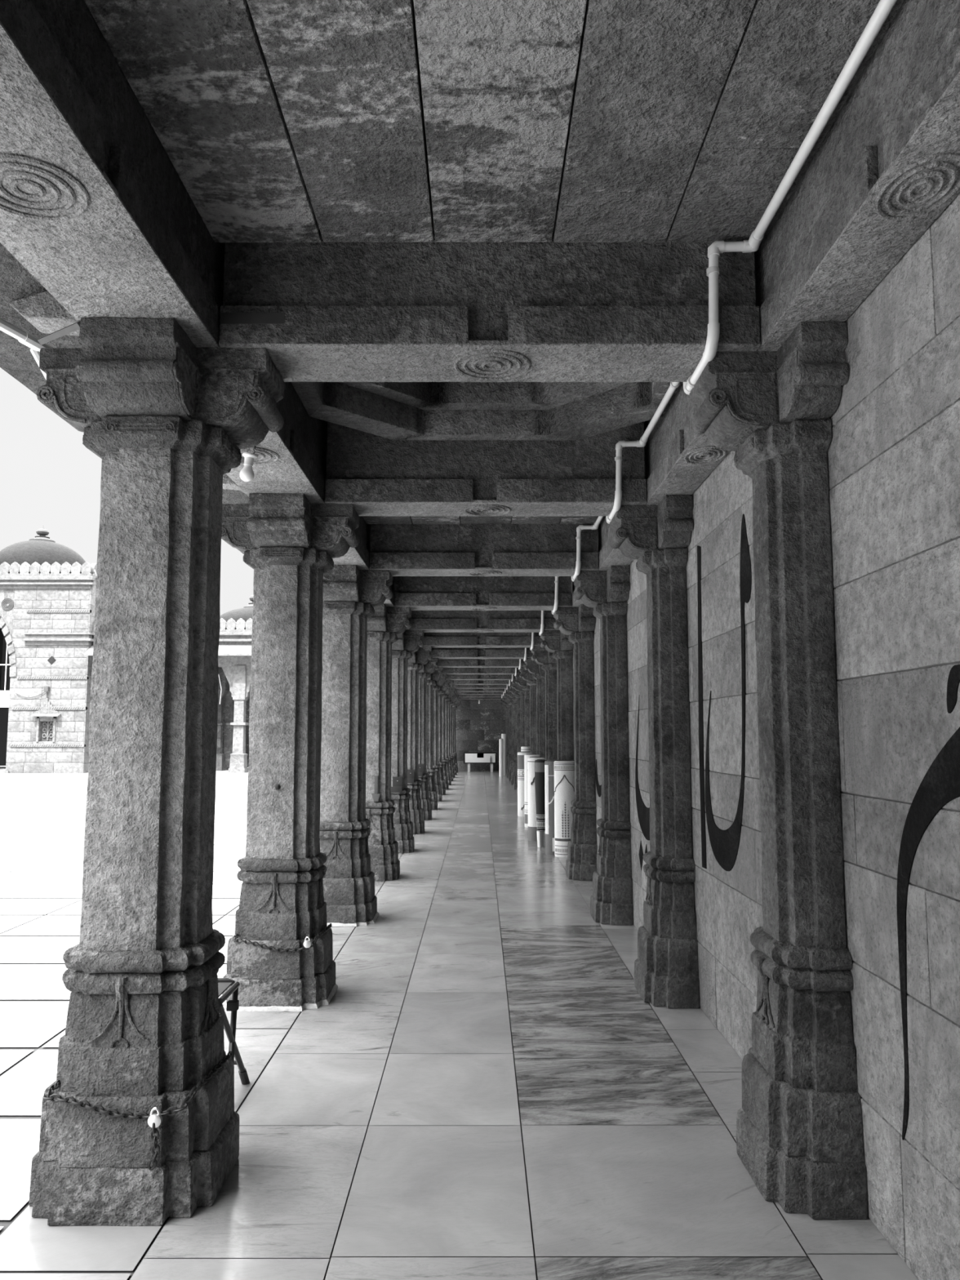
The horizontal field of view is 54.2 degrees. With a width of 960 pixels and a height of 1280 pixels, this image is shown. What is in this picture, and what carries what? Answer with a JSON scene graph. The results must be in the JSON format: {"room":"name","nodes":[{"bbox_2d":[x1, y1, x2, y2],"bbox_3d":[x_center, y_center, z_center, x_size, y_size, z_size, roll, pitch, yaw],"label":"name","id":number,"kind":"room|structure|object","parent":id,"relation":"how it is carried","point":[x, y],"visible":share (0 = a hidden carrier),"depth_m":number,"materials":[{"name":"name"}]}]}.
{"room":"mosque","nodes":[
{"label":"mosque","id":0,"kind":"room"},
{"bbox_2d":[0,765,248,1230],"bbox_3d":[-24.013,3.871,22.823,44.955,0.001,59.170,0,-6,0],"label":"ground","id":1,"kind":"structure","parent":0,"point":[23,1087],"depth_m":8.16,"materials":[{"name":"tile"}]},
{"bbox_2d":[0,524,97,773],"bbox_3d":[-20.656,0.157,42.043,9.909,11.216,8.060,0,-6,0],"label":"building","id":2,"kind":"structure","parent":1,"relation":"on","point":[48,590],"depth_m":38.27,"materials":[{"name":"stone"}]},
{"bbox_2d":[84,595,253,773],"bbox_3d":[-9.325,1.678,40.839,14.155,7.950,6.278,0,-6,0],"label":"arcade","id":3,"kind":"object","parent":1,"relation":"on","point":[233,741],"visible":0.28,"depth_m":38.65,"materials":[{"name":"stone"}]},
{"bbox_2d":[0,242,248,526],"bbox_3d":[-1.670,0.027,17.424,0.698,0.371,44.026,0,-6,0],"label":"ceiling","id":4,"kind":"structure","parent":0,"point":[16,282],"depth_m":3.77,"materials":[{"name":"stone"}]},
{"bbox_2d":[8,291,245,493],"bbox_3d":[-1.552,0.099,16.834,0.427,0.317,45.344,0,-6,0],"label":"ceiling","id":5,"kind":"structure","parent":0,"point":[42,310],"depth_m":3.50,"materials":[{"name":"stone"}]},
{"bbox_2d":[0,768,919,1279],"bbox_3d":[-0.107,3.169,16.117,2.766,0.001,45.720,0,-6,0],"label":"floor","id":6,"kind":"structure","parent":0,"point":[626,1153],"depth_m":3.74,"materials":[{"name":"tile"}]},
{"bbox_2d":[27,317,284,1226],"bbox_3d":[-1.186,0.419,3.411,0.825,2.948,0.823,0,-6,0],"label":"stone column","id":7,"kind":"structure","parent":6,"relation":"on","point":[166,416],"depth_m":3.22,"materials":[{"name":"grey stone"}]},
{"bbox_2d":[0,317,53,351],"bbox_3d":[-1.731,-1.130,3.201,0.046,0.048,0.942,-2,-6,16],"label":"conduit pipe","id":8,"kind":"object","parent":7,"relation":"attached to","point":[24,337],"visible":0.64,"depth_m":3.41,"materials":[{"name":"white plastic"}]},
{"bbox_2d":[30,348,47,381],"bbox_3d":[-1.717,-1.069,3.760,0.180,0.221,0.037,0,-6,0],"label":"stub","id":9,"kind":"object","parent":7,"relation":"attached to","point":[35,353],"visible":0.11,"depth_m":3.75,"materials":[{"name":"white plastic"}]},
{"bbox_2d":[37,321,79,345],"bbox_3d":[-1.466,-1.073,3.277,0.308,0.055,0.028,-5,-8,41],"label":"batten","id":10,"kind":"object","parent":7,"relation":"attached to","point":[74,326],"visible":0.93,"depth_m":3.27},
{"bbox_2d":[0,0,225,347],"bbox_3d":[-1.159,-1.446,2.434,0.430,0.591,2.315,0,-6,0],"label":"beam","id":11,"kind":"structure","parent":7,"relation":"on","point":[94,206],"depth_m":2.54,"materials":[{"name":"stone"}]},
{"bbox_2d":[42,1050,231,1120],"bbox_3d":[-1.171,1.521,3.219,0.546,0.088,0.453,0,-6,0],"label":"chain","id":12,"kind":"object","parent":7,"relation":"attached to","point":[51,1090],"visible":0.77,"depth_m":3.02,"materials":[{"name":"grey metal"}]},
{"bbox_2d":[147,1106,162,1128],"bbox_3d":[-1.037,1.524,2.993,0.045,0.063,0.019,0,-6,0],"label":"padlock","id":13,"kind":"object","parent":12,"relation":"hanging from","point":[156,1117],"visible":1,"depth_m":2.98,"materials":[{"name":"silver metal"}]},
{"bbox_2d":[147,1122,159,1170],"bbox_3d":[-1.039,1.611,2.989,0.035,0.155,0.031,-6,-8,45],"label":"chain","id":14,"kind":"object","parent":13,"relation":"hanging from","point":[155,1145],"visible":1,"depth_m":2.98,"materials":[{"name":"grey metal"}]},
{"bbox_2d":[218,225,760,382],"bbox_3d":[0.035,-1.323,3.585,1.956,0.575,0.376,0,-6,0],"label":"cross beam","id":15,"kind":"structure","parent":7,"relation":"on","point":[322,311],"depth_m":3.43,"materials":[{"name":"stone"}]},
{"bbox_2d":[217,977,249,1084],"bbox_3d":[-1.240,1.735,4.057,0.427,0.471,0.323,0,-6,0],"label":"folding stool","id":16,"kind":"object","parent":6,"relation":"on","point":[233,1006],"visible":0.38,"depth_m":4.08,"materials":[{"name":"metal"}]},
{"bbox_2d":[221,493,359,1011],"bbox_3d":[-1.186,0.651,5.717,0.825,2.950,0.823,0,-6,0],"label":"stone column","id":17,"kind":"structure","parent":6,"relation":"on","point":[289,541],"depth_m":5.53,"materials":[{"name":"stone"}]},
{"bbox_2d":[225,382,325,503],"bbox_3d":[-1.159,-1.216,4.740,0.430,0.591,2.315,0,-6,0],"label":"beam","id":18,"kind":"structure","parent":17,"relation":"on","point":[291,459],"depth_m":5.09,"materials":[{"name":"stone"}]},
{"bbox_2d":[239,446,257,481],"bbox_3d":[-1.121,-0.858,4.541,0.081,0.182,0.074,-2,-6,15],"label":"light bulb","id":19,"kind":"object","parent":18,"relation":"hanging from","point":[246,473],"visible":0.99,"depth_m":4.52,"materials":[{"name":"glass"}]},
{"bbox_2d":[242,452,257,466],"bbox_3d":[-1.118,-0.873,4.542,0.071,0.057,0.071,7,-6,1],"label":"socket","id":20,"kind":"object","parent":19,"relation":"attached to","point":[249,459],"depth_m":4.52,"materials":[{"name":"white plastic"}]},
{"bbox_2d":[231,923,332,952],"bbox_3d":[-1.171,1.752,5.524,0.546,0.088,0.453,0,-6,0],"label":"chain","id":21,"kind":"object","parent":17,"relation":"attached to","point":[234,939],"visible":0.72,"depth_m":5.32,"materials":[{"name":"grey metal"}]},
{"bbox_2d":[303,936,311,947],"bbox_3d":[-0.977,1.710,5.304,0.045,0.063,0.019,0,-6,0],"label":"padlock","id":22,"kind":"object","parent":21,"relation":"hanging from","point":[307,944],"visible":1,"depth_m":5.29,"materials":[{"name":"silver metal"}]},
{"bbox_2d":[324,421,646,516],"bbox_3d":[0.035,-1.092,5.892,1.956,0.575,0.374,0,-6,0],"label":"cross beam","id":23,"kind":"structure","parent":17,"relation":"on","point":[380,476],"depth_m":5.74,"materials":[{"name":"stone"}]},
{"bbox_2d":[320,564,392,926],"bbox_3d":[-1.186,0.881,8.023,0.825,2.949,0.823,0,-6,0],"label":"stone column","id":24,"kind":"structure","parent":6,"relation":"on","point":[351,594],"depth_m":7.83,"materials":[{"name":"stone"}]},
{"bbox_2d":[324,420,369,569],"bbox_3d":[-1.159,-0.985,7.046,0.430,0.591,2.315,0,-6,0],"label":"beam","id":25,"kind":"structure","parent":24,"relation":"on","point":[359,556],"depth_m":7.61,"materials":[{"name":"stone"}]},
{"bbox_2d":[373,872,378,879],"bbox_3d":[-0.871,1.986,7.881,0.045,0.063,0.019,0,-6,0],"label":"padlock","id":26,"kind":"object","parent":24,"relation":"attached to","point":[375,877],"visible":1,"depth_m":7.87,"materials":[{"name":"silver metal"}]},
{"bbox_2d":[369,517,598,576],"bbox_3d":[0.035,-0.862,8.197,1.956,0.575,0.374,0,-6,0],"label":"cross beam","id":27,"kind":"structure","parent":24,"relation":"on","point":[412,549],"depth_m":8.04,"materials":[{"name":"stone"}]},
{"bbox_2d":[365,603,411,881],"bbox_3d":[-1.186,1.111,10.328,0.825,2.948,0.823,0,-6,0],"label":"stone column","id":28,"kind":"structure","parent":6,"relation":"on","point":[384,627],"depth_m":10.15,"materials":[{"name":"grey stone"}]},
{"bbox_2d":[371,775,380,801],"bbox_3d":[-1.116,1.596,10.061,0.092,0.271,0.040,0,-6,0],"label":"scoop","id":29,"kind":"object","parent":28,"relation":"on","point":[375,796],"visible":1,"depth_m":10.06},
{"bbox_2d":[368,524,394,606],"bbox_3d":[-1.159,-0.754,9.352,0.430,0.591,2.315,0,-6,0],"label":"beam","id":30,"kind":"structure","parent":28,"relation":"on","point":[388,602],"depth_m":9.91,"materials":[{"name":"stone"}]},
{"bbox_2d":[392,576,409,629],"bbox_3d":[-1.159,-0.524,11.657,0.430,0.591,2.315,0,-6,0],"label":"beam","id":31,"kind":"structure","parent":28,"relation":"on","point":[393,577],"depth_m":10.63,"materials":[{"name":"stone"}]},
{"bbox_2d":[394,576,572,610],"bbox_3d":[0.035,-0.631,10.503,1.956,0.575,0.374,0,-6,0],"label":"cross beam","id":32,"kind":"structure","parent":28,"relation":"on","point":[416,593],"depth_m":10.34,"materials":[{"name":"stone"}]},
{"bbox_2d":[391,629,423,853],"bbox_3d":[-1.186,1.342,12.634,0.825,2.948,0.823,0,-6,0],"label":"stone column","id":33,"kind":"structure","parent":6,"relation":"on","point":[409,642],"depth_m":12.48,"materials":[{"name":"grey stone"}]},
{"bbox_2d":[391,776,403,792],"bbox_3d":[-1.083,1.892,12.274,0.141,0.193,0.205,0,-6,0],"label":"box","id":34,"kind":"object","parent":33,"relation":"attached to","point":[397,781],"visible":1,"depth_m":12.31,"materials":[{"name":"metal"}]},
{"bbox_2d":[409,610,555,632],"bbox_3d":[0.035,-0.401,12.809,1.956,0.575,0.374,0,-6,0],"label":"cross beam","id":35,"kind":"structure","parent":33,"relation":"on","point":[429,621],"depth_m":12.64,"materials":[{"name":"stone"}]},
{"bbox_2d":[407,645,432,834],"bbox_3d":[-1.186,1.572,14.940,0.825,2.948,0.823,0,-6,0],"label":"stone column","id":36,"kind":"structure","parent":6,"relation":"on","point":[420,657],"depth_m":14.80,"materials":[{"name":"grey stone"}]},
{"bbox_2d":[407,769,414,782],"bbox_3d":[-1.083,2.118,14.576,0.126,0.200,0.212,0,-6,0],"label":"box","id":37,"kind":"object","parent":36,"relation":"attached to","point":[411,773],"visible":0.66,"depth_m":14.62,"materials":[{"name":"metal"}]},
{"bbox_2d":[422,632,542,648],"bbox_3d":[0.035,-0.170,15.115,1.956,0.575,0.374,0,-6,0],"label":"cross beam","id":38,"kind":"structure","parent":36,"relation":"on","point":[478,640],"depth_m":14.91,"materials":[{"name":"stone"}]},
{"bbox_2d":[418,657,438,820],"bbox_3d":[-1.186,1.803,17.246,0.825,2.948,0.823,0,-6,0],"label":"stone column","id":39,"kind":"structure","parent":6,"relation":"on","point":[430,667],"depth_m":17.11,"materials":[{"name":"grey stone"}]},
{"bbox_2d":[418,764,422,776],"bbox_3d":[-1.083,2.345,16.879,0.118,0.207,0.220,0,-6,0],"label":"box","id":40,"kind":"object","parent":39,"relation":"attached to","point":[420,766],"visible":0.6,"depth_m":16.92,"materials":[{"name":"metal"}]},
{"bbox_2d":[430,647,533,659],"bbox_3d":[0.035,0.060,17.420,1.956,0.575,0.374,0,-6,0],"label":"cross beam","id":41,"kind":"structure","parent":39,"relation":"on","point":[437,652],"depth_m":17.22,"materials":[{"name":"stone"}]},
{"bbox_2d":[426,666,443,809],"bbox_3d":[-1.186,2.033,19.551,0.825,2.948,0.823,0,-6,0],"label":"stone column","id":42,"kind":"structure","parent":6,"relation":"on","point":[431,682],"depth_m":19.42,"materials":[{"name":"grey stone"}]},
{"bbox_2d":[436,658,526,667],"bbox_3d":[0.035,0.291,19.726,1.956,0.575,0.374,0,-6,0],"label":"cross beam","id":43,"kind":"structure","parent":42,"relation":"on","point":[445,663],"depth_m":19.52,"materials":[{"name":"stone"}]},
{"bbox_2d":[432,673,447,801],"bbox_3d":[-1.186,2.264,21.857,0.825,2.948,0.823,0,-6,0],"label":"stone column","id":44,"kind":"structure","parent":6,"relation":"on","point":[442,681],"depth_m":21.74,"materials":[{"name":"grey stone"}]},
{"bbox_2d":[441,667,520,675],"bbox_3d":[0.035,0.522,22.032,1.956,0.575,0.374,0,-6,0],"label":"cross beam","id":45,"kind":"structure","parent":44,"relation":"on","point":[480,671],"depth_m":21.83,"materials":[{"name":"stone"}]},
{"bbox_2d":[437,679,450,795],"bbox_3d":[-1.186,2.495,24.163,0.825,2.948,0.823,0,-6,0],"label":"stone column","id":46,"kind":"structure","parent":6,"relation":"on","point":[446,686],"depth_m":24.04,"materials":[{"name":"grey stone"}]},
{"bbox_2d":[445,674,516,679],"bbox_3d":[0.035,0.752,24.338,1.956,0.575,0.374,0,-6,0],"label":"cross beam","id":47,"kind":"structure","parent":46,"relation":"on","point":[451,677],"depth_m":24.13,"materials":[{"name":"stone"}]},
{"bbox_2d":[441,684,453,789],"bbox_3d":[-1.186,2.725,26.469,0.825,2.948,0.823,0,-6,0],"label":"stone column","id":48,"kind":"structure","parent":6,"relation":"on","point":[450,690],"depth_m":26.35,"materials":[{"name":"grey stone"}]},
{"bbox_2d":[448,680,513,684],"bbox_3d":[0.035,0.983,26.643,1.956,0.575,0.374,0,-6,0],"label":"cross beam","id":49,"kind":"structure","parent":48,"relation":"on","point":[452,682],"depth_m":26.44,"materials":[{"name":"stone"}]},
{"bbox_2d":[444,688,454,785],"bbox_3d":[-1.186,2.956,28.774,0.825,2.948,0.823,0,-6,0],"label":"stone column","id":50,"kind":"structure","parent":6,"relation":"on","point":[451,694],"depth_m":28.66,"materials":[{"name":"grey stone"}]},
{"bbox_2d":[452,684,510,688],"bbox_3d":[0.035,1.213,28.949,1.956,0.575,0.374,0,-6,0],"label":"cross beam","id":51,"kind":"structure","parent":50,"relation":"on","point":[455,686],"depth_m":28.74,"materials":[{"name":"stone"}]},
{"bbox_2d":[448,691,457,781],"bbox_3d":[-1.186,3.186,31.080,0.825,2.948,0.823,0,-6,0],"label":"stone column","id":52,"kind":"structure","parent":6,"relation":"on","point":[453,697],"depth_m":30.98,"materials":[{"name":"grey stone"}]},
{"bbox_2d":[454,688,506,692],"bbox_3d":[0.035,1.444,31.255,1.956,0.575,0.374,0,-6,0],"label":"cross beam","id":53,"kind":"structure","parent":52,"relation":"on","point":[455,690],"depth_m":31.05,"materials":[{"name":"stone"}]},
{"bbox_2d":[450,694,458,777],"bbox_3d":[-1.186,3.417,33.386,0.825,2.948,0.823,0,-6,0],"label":"stone column","id":54,"kind":"structure","parent":6,"relation":"on","point":[457,695],"depth_m":33.27,"materials":[{"name":"grey stone"}]},
{"bbox_2d":[456,692,505,694],"bbox_3d":[0.035,1.675,33.561,1.956,0.575,0.374,0,-6,0],"label":"cross beam","id":55,"kind":"structure","parent":54,"relation":"on","point":[458,693],"depth_m":33.35,"materials":[{"name":"stone"}]},
{"bbox_2d":[452,697,459,774],"bbox_3d":[-1.186,3.647,35.692,0.825,2.948,0.823,0,-6,0],"label":"stone column","id":56,"kind":"structure","parent":6,"relation":"on","point":[458,700],"depth_m":35.57,"materials":[{"name":"grey stone"}]},
{"bbox_2d":[458,694,502,697],"bbox_3d":[0.035,1.905,35.866,1.956,0.575,0.374,0,-6,0],"label":"cross beam","id":57,"kind":"structure","parent":56,"relation":"on","point":[460,695],"depth_m":35.66,"materials":[{"name":"stone"}]},
{"bbox_2d":[453,699,461,772],"bbox_3d":[-1.186,3.878,37.997,0.825,2.948,0.823,0,-6,0],"label":"stone column","id":58,"kind":"structure","parent":6,"relation":"on","point":[460,703],"depth_m":37.88,"materials":[{"name":"grey stone"}]},
{"bbox_2d":[459,697,502,699],"bbox_3d":[0.035,2.136,38.172,1.956,0.575,0.374,0,-6,0],"label":"cross beam","id":59,"kind":"structure","parent":58,"relation":"on","point":[460,698],"depth_m":37.97,"materials":[{"name":"stone"}]},
{"bbox_2d":[463,751,497,772],"bbox_3d":[0.015,4.982,38.227,1.370,0.794,0.589,0,-6,0],"label":"table","id":60,"kind":"object","parent":6,"relation":"on","point":[469,757],"visible":1,"depth_m":37.99,"materials":[{"name":"wood"}]},
{"bbox_2d":[463,762,497,763],"bbox_3d":[0.015,5.010,38.224,1.364,0.039,0.589,0,-6,0],"label":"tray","id":61,"kind":"object","parent":60,"relation":"on","point":[464,762],"depth_m":37.93,"materials":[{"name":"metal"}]},
{"bbox_2d":[498,738,503,776],"bbox_3d":[0.775,4.283,34.153,0.155,1.374,0.155,0,-6,0],"label":"roll","id":62,"kind":"object","parent":6,"relation":"on","point":[500,740],"visible":1,"depth_m":34.10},
{"bbox_2d":[501,733,506,775],"bbox_3d":[0.891,4.298,35.242,0.170,1.560,0.170,0,-6,0],"label":"roll","id":63,"kind":"object","parent":6,"relation":"on","point":[503,735],"visible":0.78,"depth_m":35.18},
{"bbox_2d":[500,699,507,760],"bbox_3d":[1.099,3.881,38.028,0.536,2.948,0.830,0,-6,0],"label":"pilaster","id":64,"kind":"object","parent":6,"relation":"on","point":[501,703],"visible":0.34,"depth_m":37.95,"materials":[{"name":"stone"}]},
{"bbox_2d":[502,697,509,774],"bbox_3d":[1.099,3.651,35.722,0.536,2.948,0.830,0,-6,0],"label":"pilaster","id":65,"kind":"object","parent":6,"relation":"on","point":[503,701],"visible":0.43,"depth_m":35.61,"materials":[{"name":"stone"}]},
{"bbox_2d":[502,694,511,777],"bbox_3d":[1.099,3.420,33.417,0.536,2.948,0.830,0,-6,0],"label":"pilaster","id":66,"kind":"object","parent":6,"relation":"on","point":[509,704],"visible":0.49,"depth_m":33.29,"materials":[{"name":"stone"}]},
{"bbox_2d":[505,691,514,781],"bbox_3d":[1.099,3.189,31.111,0.536,2.948,0.830,0,-6,0],"label":"pilaster","id":67,"kind":"object","parent":6,"relation":"on","point":[508,697],"visible":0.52,"depth_m":30.98,"materials":[{"name":"stone"}]},
{"bbox_2d":[506,688,516,785],"bbox_3d":[1.099,2.959,28.805,0.536,2.948,0.830,0,-6,0],"label":"pilaster","id":68,"kind":"object","parent":6,"relation":"on","point":[514,699],"visible":0.49,"depth_m":28.67,"materials":[{"name":"stone"}]},
{"bbox_2d":[509,684,520,789],"bbox_3d":[1.099,2.728,26.499,0.536,2.948,0.830,0,-6,0],"label":"pilaster","id":69,"kind":"object","parent":6,"relation":"on","point":[512,690],"visible":0.51,"depth_m":26.41,"materials":[{"name":"stone"}]},
{"bbox_2d":[511,679,524,794],"bbox_3d":[1.099,2.498,24.194,0.536,2.948,0.830,0,-6,0],"label":"pilaster","id":70,"kind":"object","parent":6,"relation":"on","point":[515,686],"visible":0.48,"depth_m":24.12,"materials":[{"name":"stone"}]},
{"bbox_2d":[515,673,529,746],"bbox_3d":[1.099,2.267,21.888,0.536,2.948,0.830,0,-6,0],"label":"pilaster","id":71,"kind":"object","parent":6,"relation":"on","point":[520,681],"visible":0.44,"depth_m":21.81,"materials":[{"name":"stone"}]},
{"bbox_2d":[517,751,533,816],"bbox_3d":[0.864,2.728,17.789,0.306,1.211,0.306,-2,-6,23],"label":"roll","id":72,"kind":"object","parent":6,"relation":"on","point":[520,754],"visible":0.53,"depth_m":17.69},
{"bbox_2d":[520,746,530,751],"bbox_3d":[0.899,2.732,18.341,0.189,1.312,0.188,0,-6,0],"label":"roll","id":73,"kind":"object","parent":6,"relation":"on","point":[523,748],"visible":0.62,"depth_m":18.32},
{"bbox_2d":[519,666,537,753],"bbox_3d":[1.099,2.037,19.582,0.536,2.948,0.830,0,-6,0],"label":"stone column","id":74,"kind":"structure","parent":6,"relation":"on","point":[526,675],"depth_m":19.50,"materials":[{"name":"stone"}]},
{"bbox_2d":[524,753,539,827],"bbox_3d":[0.879,2.520,15.709,0.270,1.211,0.275,0,-6,0],"label":"roll","id":75,"kind":"object","parent":6,"relation":"on","point":[526,756],"visible":0.35,"depth_m":15.65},
{"bbox_2d":[524,657,545,759],"bbox_3d":[1.099,1.806,17.276,0.536,2.948,0.830,0,-6,0],"label":"pilaster","id":76,"kind":"object","parent":6,"relation":"on","point":[531,666],"visible":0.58,"depth_m":17.18,"materials":[{"name":"stone"}]},
{"bbox_2d":[527,756,544,840],"bbox_3d":[0.829,2.327,13.780,0.256,1.211,0.268,0,-6,0],"label":"roll","id":77,"kind":"object","parent":6,"relation":"on","point":[532,828],"visible":0.59,"depth_m":13.69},
{"bbox_2d":[534,759,546,847],"bbox_3d":[0.852,2.254,12.967,0.188,1.196,0.188,0,-6,0],"label":"roll","id":78,"kind":"object","parent":6,"relation":"on","point":[539,763],"visible":0.73,"depth_m":12.90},
{"bbox_2d":[531,645,557,759],"bbox_3d":[1.099,1.575,14.971,0.536,2.948,0.830,0,-6,0],"label":"pilaster","id":79,"kind":"object","parent":6,"relation":"on","point":[542,656],"visible":0.46,"depth_m":14.87,"materials":[{"name":"stone"}]},
{"bbox_2d":[544,760,556,854],"bbox_3d":[0.929,2.166,12.171,0.172,1.211,0.178,0,-6,0],"label":"roll","id":80,"kind":"object","parent":6,"relation":"on","point":[548,764],"visible":0.84,"depth_m":12.11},
{"bbox_2d":[540,630,573,759],"bbox_3d":[1.099,1.345,12.665,0.536,2.948,0.830,0,-6,0],"label":"pilaster","id":81,"kind":"object","parent":6,"relation":"on","point":[555,642],"visible":0.63,"depth_m":12.56,"materials":[{"name":"stone"}]},
{"bbox_2d":[555,580,573,630],"bbox_3d":[1.131,-0.524,11.656,0.233,0.592,2.315,0,-6,0],"label":"beam","id":82,"kind":"structure","parent":81,"relation":"on","point":[572,589],"depth_m":10.67,"materials":[{"name":"stone"}]},
{"bbox_2d":[553,760,574,857],"bbox_3d":[1.086,2.147,11.979,0.286,1.211,0.286,0,-6,0],"label":"roll","id":83,"kind":"object","parent":6,"relation":"on","point":[564,774],"visible":0.87,"depth_m":11.87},
{"bbox_2d":[553,604,597,880],"bbox_3d":[1.099,1.114,10.359,0.536,2.948,0.830,0,-6,0],"label":"pilaster","id":84,"kind":"object","parent":6,"relation":"on","point":[578,623],"visible":0.96,"depth_m":10.18,"materials":[{"name":"stone"}]},
{"bbox_2d":[572,525,599,606],"bbox_3d":[1.131,-0.755,9.351,0.233,0.592,2.315,0,-6,0],"label":"beam","id":85,"kind":"structure","parent":84,"relation":"on","point":[575,602],"depth_m":10.00,"materials":[{"name":"stone"}]},
{"bbox_2d":[573,565,633,925],"bbox_3d":[1.099,0.884,8.053,0.536,2.948,0.830,0,-6,0],"label":"pilaster","id":86,"kind":"object","parent":6,"relation":"on","point":[605,591],"visible":0.99,"depth_m":7.88,"materials":[{"name":"stone"}]},
{"bbox_2d":[598,421,646,570],"bbox_3d":[1.131,-0.986,7.045,0.233,0.592,2.315,0,-6,0],"label":"beam","id":87,"kind":"structure","parent":86,"relation":"on","point":[608,557],"depth_m":7.65,"materials":[{"name":"stone"}]},
{"bbox_2d":[608,494,699,1008],"bbox_3d":[1.099,0.653,5.748,0.536,2.948,0.830,0,-6,0],"label":"pilaster","id":88,"kind":"object","parent":6,"relation":"on","point":[658,535],"visible":1,"depth_m":5.58,"materials":[{"name":"stone"}]},
{"bbox_2d":[644,382,730,505],"bbox_3d":[1.131,-1.216,4.739,0.233,0.592,2.315,0,-6,0],"label":"beam","id":89,"kind":"structure","parent":88,"relation":"on","point":[679,460],"depth_m":5.05,"materials":[{"name":"stone"}]},
{"bbox_2d":[688,321,867,1220],"bbox_3d":[1.099,0.422,3.442,0.536,2.948,0.830,0,-6,0],"label":"pilaster","id":90,"kind":"object","parent":6,"relation":"on","point":[800,1128],"visible":0.99,"depth_m":3.28,"materials":[{"name":"stone"}]},
{"bbox_2d":[754,0,959,351],"bbox_3d":[1.131,-1.447,2.433,0.233,0.592,2.315,0,-6,0],"label":"beam","id":91,"kind":"structure","parent":90,"relation":"on","point":[887,166],"depth_m":2.56,"materials":[{"name":"stone"}]},
{"bbox_2d":[455,699,506,771],"bbox_3d":[-0.384,3.701,39.352,3.573,3.565,0.620,0,-6,0],"label":"wall","id":92,"kind":"structure","parent":0,"point":[478,726],"depth_m":39.05,"materials":[{"name":"stone"}]},
{"bbox_2d":[84,0,904,524],"bbox_3d":[0.035,-0.466,16.901,2.013,0.715,44.884,0,-6,0],"label":"ceiling","id":93,"kind":"structure","parent":0,"point":[280,121],"depth_m":2.77,"materials":[{"name":"stone"}]},
{"bbox_2d":[501,0,897,697],"bbox_3d":[0.911,-0.061,15.139,0.200,0.439,42.205,0,-6,0],"label":"pipe","id":94,"kind":"object","parent":93,"relation":"attached to","point":[884,7],"visible":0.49,"depth_m":3.35,"materials":[{"name":"white plastic"}]},
{"bbox_2d":[573,192,959,1279],"bbox_3d":[1.481,1.404,15.989,0.464,3.642,46.332,0,-6,0],"label":"wall","id":95,"kind":"structure","parent":0,"point":[904,615],"depth_m":2.91,"materials":[{"name":"stone"}]},
{"bbox_2d":[595,759,601,796],"bbox_3d":[1.247,1.450,9.829,0.004,0.386,0.562,0,-6,0],"label":"painted letter","id":96,"kind":"object","parent":95,"relation":"attached to","point":[598,787],"visible":0.78,"depth_m":9.92,"materials":[{"name":"black paint"}]},
{"bbox_2d":[635,694,649,870],"bbox_3d":[1.247,1.089,7.119,0.004,1.355,0.805,0,-6,0],"label":"painted letter","id":97,"kind":"object","parent":95,"relation":"attached to","point":[643,812],"visible":0.81,"depth_m":7.24,"materials":[{"name":"black paint"}]},
{"bbox_2d":[697,545,706,868],"bbox_3d":[1.247,0.362,5.283,0.004,1.818,0.152,0,-6,0],"label":"painted letter","id":98,"kind":"object","parent":95,"relation":"attached to","point":[699,548],"visible":1,"depth_m":5.29,"materials":[{"name":"black paint"}]},
{"bbox_2d":[705,514,751,871],"bbox_3d":[1.247,0.301,4.744,0.004,1.726,0.994,0,-6,0],"label":"painted letter","id":99,"kind":"object","parent":95,"relation":"attached to","point":[725,844],"visible":1,"depth_m":4.52,"materials":[{"name":"black paint"}]},
{"bbox_2d":[896,727,959,1140],"bbox_3d":[1.247,0.809,2.342,0.004,1.240,0.977,0,-6,0],"label":"painted letter","id":100,"kind":"object","parent":95,"relation":"attached to","point":[940,784],"visible":1,"depth_m":2.69,"materials":[{"name":"black paint"}]},
{"bbox_2d":[946,664,959,713],"bbox_3d":[1.247,0.123,2.415,0.004,0.127,0.181,0,-6,0],"label":"painted letter","id":101,"kind":"object","parent":95,"relation":"attached to","point":[953,679],"visible":1,"depth_m":2.47,"materials":[{"name":"black paint"}]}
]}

